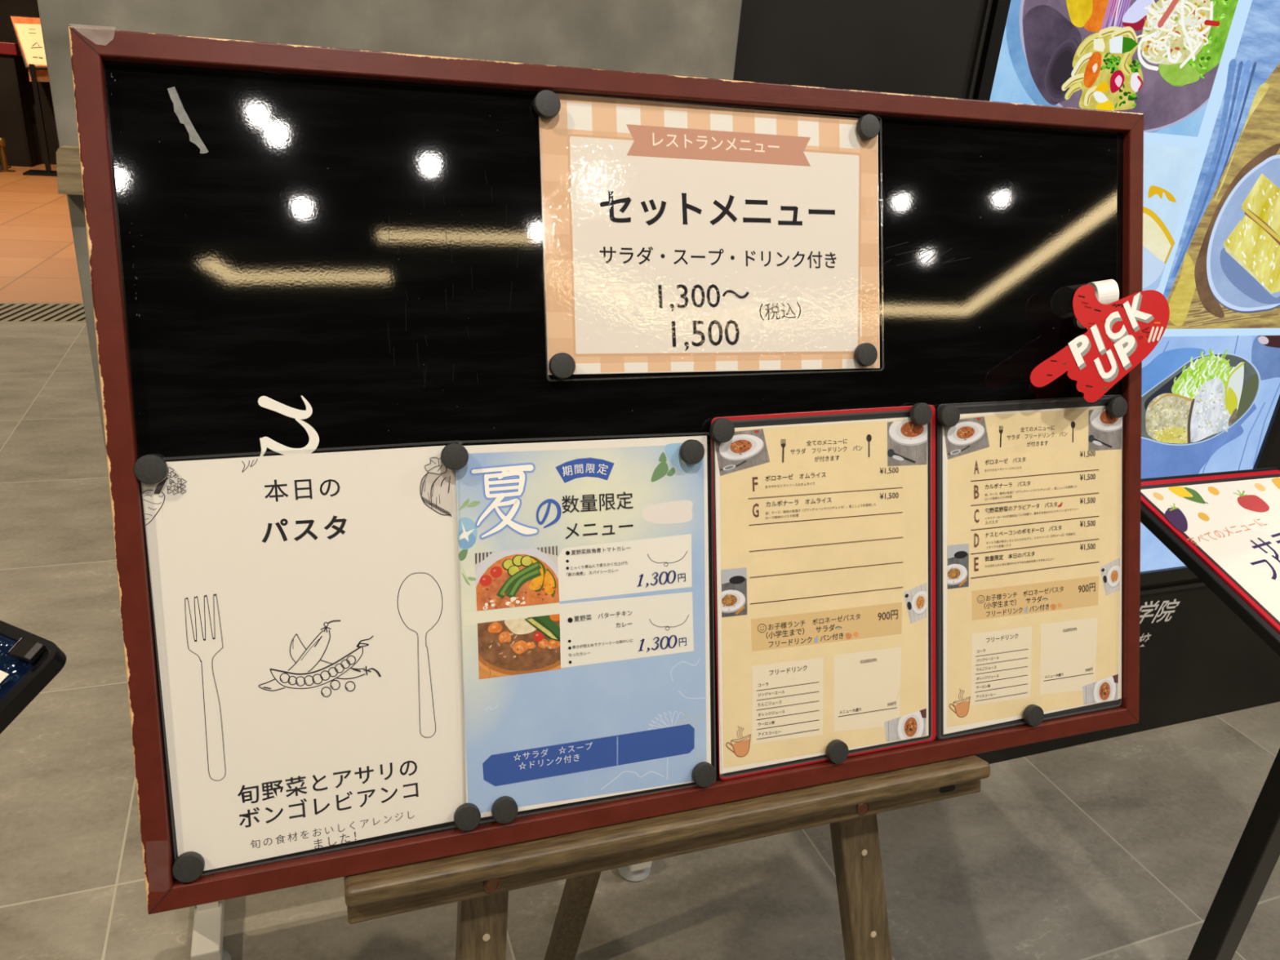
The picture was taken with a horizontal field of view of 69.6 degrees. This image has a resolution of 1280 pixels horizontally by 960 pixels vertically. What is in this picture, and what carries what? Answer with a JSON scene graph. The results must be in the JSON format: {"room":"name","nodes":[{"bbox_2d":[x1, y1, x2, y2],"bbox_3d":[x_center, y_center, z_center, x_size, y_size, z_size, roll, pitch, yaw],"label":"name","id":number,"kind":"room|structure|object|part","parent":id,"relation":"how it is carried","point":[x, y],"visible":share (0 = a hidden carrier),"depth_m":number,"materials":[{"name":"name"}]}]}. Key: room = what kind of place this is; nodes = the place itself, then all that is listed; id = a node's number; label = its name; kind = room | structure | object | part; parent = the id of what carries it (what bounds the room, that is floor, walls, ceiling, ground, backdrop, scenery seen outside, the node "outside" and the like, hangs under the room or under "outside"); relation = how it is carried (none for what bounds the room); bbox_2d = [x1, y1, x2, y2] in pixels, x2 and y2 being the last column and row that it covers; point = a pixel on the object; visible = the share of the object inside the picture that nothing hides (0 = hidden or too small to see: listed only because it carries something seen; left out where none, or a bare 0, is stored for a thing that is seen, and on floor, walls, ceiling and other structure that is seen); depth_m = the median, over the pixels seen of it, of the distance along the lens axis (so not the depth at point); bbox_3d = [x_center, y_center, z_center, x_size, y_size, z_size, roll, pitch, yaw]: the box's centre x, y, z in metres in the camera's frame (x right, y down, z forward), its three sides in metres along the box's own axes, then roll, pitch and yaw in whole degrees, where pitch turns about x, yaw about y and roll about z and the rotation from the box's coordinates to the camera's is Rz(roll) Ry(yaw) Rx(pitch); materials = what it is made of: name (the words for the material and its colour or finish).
{"room":"restaurant entrance","nodes":[
{"label":"restaurant entrance","id":0,"kind":"room"},
{"bbox_2d":[0,0,59,164],"bbox_3d":[-4.400,-5.105,10.766,14.000,2.920,0.200,-4,24,-21],"label":"wall","id":1,"kind":"structure","parent":0,"point":[7,7],"depth_m":10.13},
{"bbox_2d":[0,164,83,302],"bbox_3d":[-3.317,-2.389,8.379,14.000,0.050,7.140,-4,24,-21],"label":"floor","id":2,"kind":"structure","parent":0,"point":[38,264],"depth_m":6.36,"materials":[{"name":"orange tile"}]},
{"bbox_2d":[0,137,15,172],"bbox_3d":[-6.590,-3.367,9.513,0.180,0.332,0.180,-4,24,-21],"label":"barrier post","id":3,"kind":"object","parent":2,"relation":"on","point":[2,141],"visible":1,"depth_m":9.50,"materials":[{"name":"gold metal"}]},
{"bbox_2d":[0,41,38,167],"bbox_3d":[-7.461,-3.998,9.660,1.800,1.234,0.380,-4,24,-21],"label":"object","id":4,"kind":"structure","parent":2,"relation":"on","point":[15,122],"depth_m":9.85,"materials":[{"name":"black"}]},
{"bbox_2d":[9,15,57,176],"bbox_3d":[-6.169,-3.969,9.514,0.469,1.507,0.733,-5,25,-22],"label":"stand","id":5,"kind":"object","parent":2,"relation":"on","point":[27,29],"visible":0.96,"depth_m":9.39,"materials":[{"name":"black paint"}]},
{"bbox_2d":[10,16,47,66],"bbox_3d":[-6.154,-4.489,9.419,0.429,0.594,0.007,-9,-12,-30],"label":"poster","id":6,"kind":"object","parent":5,"relation":"attached to","point":[27,29],"depth_m":9.38,"materials":[{"name":"beige paper"}]},
{"bbox_3d":[-6.146,-3.698,9.433,0.040,1.036,0.060,-4,24,-21],"label":"post","id":7,"kind":"part","parent":5,"relation":"part of","materials":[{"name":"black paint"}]},
{"bbox_2d":[0,302,85,322],"bbox_3d":[-1.999,-0.913,5.146,14.000,0.050,0.440,-4,24,-21],"label":"floor grating","id":8,"kind":"structure","parent":0,"point":[9,312],"depth_m":4.74,"materials":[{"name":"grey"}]},
{"bbox_2d":[0,322,1279,959],"bbox_3d":[0.027,1.357,0.174,14.000,0.050,11.220,-4,24,-21],"label":"floor","id":9,"kind":"structure","parent":0,"point":[1122,847],"depth_m":1.73,"materials":[{"name":"grey tile"}]},
{"bbox_2d":[0,620,66,733],"bbox_3d":[-0.644,0.540,0.805,0.348,0.854,0.355,-2,24,-17],"label":"menu stand","id":10,"kind":"object","parent":9,"relation":"on","point":[21,681],"visible":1,"depth_m":0.71,"materials":[{"name":"black plastic"}]},
{"bbox_3d":[-0.615,0.216,0.668,0.212,0.006,0.292,14,50,20],"label":"plate","id":11,"kind":"part","parent":10,"relation":"part of","materials":[{"name":"blue"}]},
{"bbox_2d":[7,636,46,662],"bbox_3d":[-0.477,0.132,0.714,0.026,0.013,0.016,12,24,17],"label":"binder clip","id":12,"kind":"object","parent":10,"relation":"on","point":[26,650],"visible":1,"depth_m":0.71,"materials":[{"name":"grey metal"}]},
{"bbox_2d":[37,0,742,959],"bbox_3d":[-0.296,-0.393,1.227,0.785,2.300,0.375,-4,24,-21],"label":"partition panel","id":13,"kind":"object","parent":9,"relation":"on","point":[696,38],"visible":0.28,"depth_m":1.07,"materials":[{"name":"grey concrete"}]},
{"bbox_3d":[-0.260,-0.404,1.131,0.783,2.200,0.045,-4,24,-21],"label":"panel","id":14,"kind":"part","parent":13,"relation":"part of","materials":[{"name":"grey concrete"}]},
{"bbox_2d":[343,755,990,959],"bbox_3d":[0.003,0.349,0.924,0.572,1.224,0.692,-3,24,-19],"label":"easel","id":15,"kind":"object","parent":9,"relation":"on","point":[480,882],"visible":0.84,"depth_m":0.77,"materials":[{"name":"brown wood"}]},
{"bbox_3d":[-0.132,0.412,0.758,0.162,1.290,0.022,-4,5,-19],"label":"leg","id":16,"kind":"part","parent":15,"relation":"part of","materials":[{"name":"brown wood"}]},
{"bbox_3d":[-0.005,0.269,1.162,0.254,1.183,0.046,24,29,37],"label":"leg","id":17,"kind":"part","parent":15,"relation":"part of","materials":[{"name":"brown wood"}]},
{"bbox_2d":[67,26,1143,915],"bbox_3d":[0.066,-0.025,0.770,0.908,0.590,0.215,-3,24,-19],"label":"menu board","id":18,"kind":"object","parent":15,"relation":"on","point":[353,259],"visible":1,"depth_m":0.68,"materials":[{"name":"red paint"}]},
{"bbox_3d":[-0.351,0.005,0.630,0.017,0.600,0.020,-4,5,-19],"label":"frame rail","id":19,"kind":"part","parent":18,"relation":"part of","materials":[{"name":"red paint"}]},
{"bbox_2d":[133,454,168,484],"bbox_3d":[-0.333,-0.007,0.627,0.020,0.021,0.012,-3,24,-19],"label":"magnet","id":20,"kind":"object","parent":18,"relation":"attached to","point":[148,468],"visible":1,"depth_m":0.62,"materials":[{"name":"black plastic"}]},
{"bbox_2d":[167,86,208,153],"bbox_3d":[-0.307,-0.244,0.624,0.026,0.041,0.005,11,24,15],"label":"tape","id":21,"kind":"object","parent":18,"relation":"attached to","point":[179,109],"visible":1,"depth_m":0.62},
{"bbox_2d":[172,851,204,882],"bbox_3d":[-0.320,0.274,0.652,0.020,0.021,0.012,-3,24,-19],"label":"magnet","id":22,"kind":"object","parent":18,"relation":"attached to","point":[188,867],"visible":1,"depth_m":0.65,"materials":[{"name":"black plastic"}]},
{"bbox_2d":[141,445,466,871],"bbox_3d":[-0.234,0.128,0.675,0.220,0.289,0.099,-3,24,-19],"label":"menu sheet","id":23,"kind":"object","parent":18,"relation":"attached to","point":[307,606],"visible":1,"depth_m":0.67,"materials":[{"name":"beige paper"}]},
{"bbox_2d":[440,443,468,470],"bbox_3d":[-0.139,-0.018,0.690,0.020,0.021,0.012,-3,24,-19],"label":"magnet","id":24,"kind":"object","parent":18,"relation":"attached to","point":[454,456],"visible":1,"depth_m":0.69,"materials":[{"name":"black plastic"}]},
{"bbox_2d":[453,803,480,831],"bbox_3d":[-0.134,0.261,0.712,0.020,0.021,0.012,-3,24,-19],"label":"magnet","id":25,"kind":"object","parent":18,"relation":"attached to","point":[467,816],"visible":1,"depth_m":0.71,"materials":[{"name":"black plastic"}]},
{"bbox_2d":[491,795,518,823],"bbox_3d":[-0.106,0.259,0.721,0.020,0.021,0.012,-3,24,-19],"label":"magnet","id":26,"kind":"object","parent":18,"relation":"attached to","point":[504,809],"visible":1,"depth_m":0.72,"materials":[{"name":"black plastic"}]},
{"bbox_2d":[533,89,560,119],"bbox_3d":[-0.070,-0.284,0.697,0.020,0.021,0.012,-3,24,-19],"label":"magnet","id":27,"kind":"object","parent":18,"relation":"attached to","point":[546,104],"visible":1,"depth_m":0.69,"materials":[{"name":"black plastic"}]},
{"bbox_2d":[548,352,575,378],"bbox_3d":[-0.060,-0.089,0.714,0.020,0.021,0.012,-3,24,-19],"label":"magnet","id":28,"kind":"object","parent":18,"relation":"attached to","point":[561,365],"visible":1,"depth_m":0.71,"materials":[{"name":"black plastic"}]},
{"bbox_2d":[455,435,711,817],"bbox_3d":[-0.039,0.115,0.739,0.215,0.283,0.098,-3,24,-19],"label":"menu sheet","id":29,"kind":"object","parent":18,"relation":"attached to","point":[584,565],"visible":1,"depth_m":0.74,"materials":[{"name":"blue paper"}]},
{"bbox_2d":[475,546,559,610],"bbox_3d":[-0.095,0.076,0.717,0.065,0.045,0.001,-3,5,-18],"label":"photo","id":30,"kind":"object","parent":29,"relation":"attached to","point":[514,578],"depth_m":0.72},
{"bbox_2d":[477,613,560,679],"bbox_3d":[-0.094,0.130,0.721,0.066,0.045,0.001,-3,5,-19],"label":"photo","id":31,"kind":"object","parent":29,"relation":"attached to","point":[508,647],"depth_m":0.72},
{"bbox_3d":[0.054,-0.314,0.746,0.900,0.018,0.020,-4,5,-19],"label":"frame rail","id":32,"kind":"part","parent":18,"relation":"part of","materials":[{"name":"red paint"}]},
{"bbox_3d":[0.077,0.266,0.796,0.900,0.018,0.020,-4,5,-19],"label":"frame rail","id":33,"kind":"part","parent":18,"relation":"part of","materials":[{"name":"red paint"}]},
{"bbox_2d":[679,439,704,464],"bbox_3d":[0.043,-0.023,0.751,0.020,0.021,0.012,-3,24,-19],"label":"magnet","id":34,"kind":"object","parent":18,"relation":"attached to","point":[691,451],"visible":1,"depth_m":0.75,"materials":[{"name":"black plastic"}]},
{"bbox_2d":[691,761,715,786],"bbox_3d":[0.054,0.248,0.775,0.020,0.021,0.012,-3,24,-19],"label":"magnet","id":35,"kind":"object","parent":18,"relation":"attached to","point":[704,774],"visible":1,"depth_m":0.77,"materials":[{"name":"black plastic"}]},
{"bbox_2d":[537,92,879,374],"bbox_3d":[0.069,-0.196,0.756,0.305,0.211,0.073,-3,24,-19],"label":"menu sheet","id":36,"kind":"object","parent":18,"relation":"attached to","point":[678,237],"visible":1,"depth_m":0.75,"materials":[{"name":"beige paper"}]},
{"bbox_3d":[0.069,-0.189,0.757,0.262,0.172,0.001,-3,5,-19],"label":"panel","id":37,"kind":"part","parent":36,"relation":"part of","materials":[{"name":"beige paper"}]},
{"bbox_2d":[710,417,734,442],"bbox_3d":[0.068,-0.041,0.759,0.020,0.021,0.012,-3,24,-19],"label":"magnet","id":38,"kind":"object","parent":18,"relation":"attached to","point":[722,429],"visible":1,"depth_m":0.76,"materials":[{"name":"black plastic"}]},
{"bbox_2d":[711,404,936,780],"bbox_3d":[0.168,0.095,0.810,0.221,0.299,0.104,-3,24,-19],"label":"menu","id":39,"kind":"object","parent":18,"relation":"attached to","point":[824,521],"visible":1,"depth_m":0.81,"materials":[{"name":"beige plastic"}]},
{"bbox_2d":[721,567,746,617],"bbox_3d":[0.080,0.095,0.779,0.025,0.041,0.001,-4,4,-18],"label":"photo","id":40,"kind":"object","parent":39,"relation":"attached to","point":[734,581],"depth_m":0.78},
{"bbox_2d":[715,428,769,475],"bbox_3d":[0.086,-0.023,0.773,0.051,0.037,0.001,-4,6,-18],"label":"photo","id":41,"kind":"object","parent":39,"relation":"on","point":[746,449],"depth_m":0.77},
{"bbox_2d":[884,708,926,742],"bbox_3d":[0.244,0.226,0.845,0.045,0.026,0.001,-4,5,-18],"label":"photo","id":42,"kind":"object","parent":39,"relation":"attached to","point":[913,725],"depth_m":0.85},
{"bbox_2d":[887,420,927,466],"bbox_3d":[0.240,-0.033,0.825,0.043,0.041,0.001,-4,5,-18],"label":"photo","id":43,"kind":"object","parent":39,"relation":"attached to","point":[907,442],"depth_m":0.82},
{"bbox_2d":[902,582,926,623],"bbox_3d":[0.251,0.113,0.839,0.026,0.036,0.001,-4,5,-18],"label":"photo","id":44,"kind":"object","parent":39,"relation":"attached to","point":[915,598],"depth_m":0.84},
{"bbox_2d":[825,739,848,763],"bbox_3d":[0.175,0.241,0.816,0.020,0.021,0.012,-3,24,-19],"label":"magnet","id":45,"kind":"object","parent":18,"relation":"attached to","point":[837,751],"visible":1,"depth_m":0.81,"materials":[{"name":"black plastic"}]},
{"bbox_2d":[853,342,877,366],"bbox_3d":[0.197,-0.109,0.801,0.020,0.021,0.012,-3,24,-19],"label":"magnet","id":46,"kind":"object","parent":18,"relation":"attached to","point":[865,354],"visible":1,"depth_m":0.80,"materials":[{"name":"black plastic"}]},
{"bbox_2d":[856,114,879,140],"bbox_3d":[0.195,-0.302,0.787,0.020,0.021,0.012,-3,24,-19],"label":"magnet","id":47,"kind":"object","parent":18,"relation":"attached to","point":[868,126],"visible":1,"depth_m":0.78,"materials":[{"name":"black plastic"}]},
{"bbox_2d":[909,402,932,425],"bbox_3d":[0.250,-0.059,0.820,0.020,0.021,0.012,-3,24,-19],"label":"magnet","id":48,"kind":"object","parent":18,"relation":"attached to","point":[921,413],"visible":1,"depth_m":0.82,"materials":[{"name":"black plastic"}]},
{"bbox_2d":[937,404,959,426],"bbox_3d":[0.279,-0.058,0.830,0.020,0.021,0.012,-3,24,-19],"label":"magnet","id":49,"kind":"object","parent":18,"relation":"attached to","point":[948,415],"visible":1,"depth_m":0.83,"materials":[{"name":"black plastic"}]},
{"bbox_2d":[936,395,1123,740],"bbox_3d":[0.377,0.080,0.881,0.222,0.300,0.105,-3,24,-19],"label":"menu","id":50,"kind":"object","parent":18,"relation":"on","point":[1029,491],"visible":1,"depth_m":0.88,"materials":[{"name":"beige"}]},
{"bbox_2d":[947,543,968,589],"bbox_3d":[0.295,0.080,0.852,0.025,0.041,0.001,-5,6,-18],"label":"photo","id":51,"kind":"object","parent":50,"relation":"attached to","point":[957,554],"depth_m":0.85},
{"bbox_2d":[943,416,989,459],"bbox_3d":[0.300,-0.039,0.845,0.051,0.037,0.001,-5,5,-20],"label":"photo","id":52,"kind":"object","parent":50,"relation":"on","point":[969,435],"depth_m":0.84},
{"bbox_2d":[1082,674,1118,704],"bbox_3d":[0.459,0.210,0.918,0.045,0.026,0.001,-5,7,-18],"label":"photo","id":53,"kind":"object","parent":50,"relation":"attached to","point":[1106,689],"depth_m":0.92},
{"bbox_2d":[1088,408,1122,450],"bbox_3d":[0.454,-0.049,0.897,0.043,0.041,0.001,-5,5,-18],"label":"photo","id":54,"kind":"object","parent":50,"relation":"attached to","point":[1104,431],"depth_m":0.90},
{"bbox_2d":[1099,557,1119,595],"bbox_3d":[0.466,0.096,0.912,0.026,0.036,0.001,-5,6,-20],"label":"photo","id":55,"kind":"object","parent":50,"relation":"attached to","point":[1110,571],"depth_m":0.91},
{"bbox_2d":[1022,704,1044,726],"bbox_3d":[0.379,0.227,0.885,0.020,0.021,0.012,-3,24,-19],"label":"magnet","id":56,"kind":"object","parent":18,"relation":"attached to","point":[1033,714],"visible":1,"depth_m":0.88,"materials":[{"name":"black plastic"}]},
{"bbox_2d":[1030,279,1169,402],"bbox_3d":[0.423,-0.132,0.863,0.164,0.105,0.055,-9,26,-30],"label":"sign","id":57,"kind":"object","parent":18,"relation":"attached to","point":[1120,334],"visible":1,"depth_m":0.86,"materials":[{"name":"red"}]},
{"bbox_2d":[1106,396,1127,417],"bbox_3d":[0.463,-0.071,0.892,0.020,0.021,0.012,-3,24,-19],"label":"magnet","id":58,"kind":"object","parent":18,"relation":"attached to","point":[1117,406],"visible":1,"depth_m":0.89,"materials":[{"name":"black plastic"}]},
{"bbox_3d":[0.483,-0.052,0.912,0.017,0.600,0.020,-4,5,-19],"label":"frame rail","id":59,"kind":"part","parent":18,"relation":"part of","materials":[{"name":"red paint"}]},
{"bbox_3d":[0.210,0.389,0.873,0.168,1.290,0.022,-4,5,-19],"label":"leg","id":60,"kind":"part","parent":15,"relation":"part of","materials":[{"name":"brown wood"}]},
{"bbox_2d":[733,0,1279,764],"bbox_3d":[0.879,-0.484,1.696,1.750,2.300,0.262,-4,24,-21],"label":"signage","id":61,"kind":"object","parent":9,"relation":"on","point":[1203,76],"visible":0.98,"depth_m":1.56,"materials":[{"name":"black"}]},
{"bbox_2d":[989,0,1279,571],"bbox_3d":[0.940,-0.530,1.555,0.923,1.598,0.003,-4,24,-21],"label":"picture","id":62,"kind":"object","parent":61,"relation":"attached to","point":[1203,76],"depth_m":1.58,"materials":[{"name":"multicoloured"}]},
{"bbox_2d":[1140,466,1279,959],"bbox_3d":[0.849,0.477,1.266,0.364,0.861,0.478,-4,24,-21],"label":"menu stand","id":63,"kind":"object","parent":9,"relation":"on","point":[1224,526],"visible":0.92,"depth_m":1.23,"materials":[{"name":"black paint"}]},
{"bbox_2d":[1164,502,1187,532],"bbox_3d":[0.694,0.048,1.189,0.040,0.008,0.052,-4,33,-21],"label":"print","id":64,"kind":"object","parent":63,"relation":"on","point":[1174,514],"depth_m":1.19},
{"bbox_2d":[1168,486,1208,503],"bbox_3d":[0.737,0.021,1.236,0.043,0.006,0.038,-4,33,-21],"label":"print","id":65,"kind":"object","parent":63,"relation":"on","point":[1187,493],"depth_m":1.24},
{"bbox_2d":[1140,466,1279,656],"bbox_3d":[0.853,0.141,1.138,0.324,0.014,0.452,-4,41,-21],"label":"menu board","id":66,"kind":"object","parent":63,"relation":"on","point":[1224,526],"depth_m":1.18,"materials":[{"name":"white paper"}]},
{"bbox_3d":[0.865,0.514,1.285,0.042,0.756,0.034,-4,24,-21],"label":"post","id":67,"kind":"part","parent":63,"relation":"part of","materials":[{"name":"black metal"}]},
{"bbox_2d":[1233,489,1269,512],"bbox_3d":[0.831,0.029,1.253,0.050,0.001,0.047,-4,42,-21],"label":"print","id":68,"kind":"object","parent":63,"relation":"on","point":[1250,502],"depth_m":1.25},
{"bbox_2d":[1271,477,1279,488],"bbox_3d":[0.907,0.005,1.306,0.028,0.001,0.024,-4,41,-21],"label":"print","id":69,"kind":"object","parent":63,"relation":"on","point":[1276,481],"depth_m":1.31}
]}

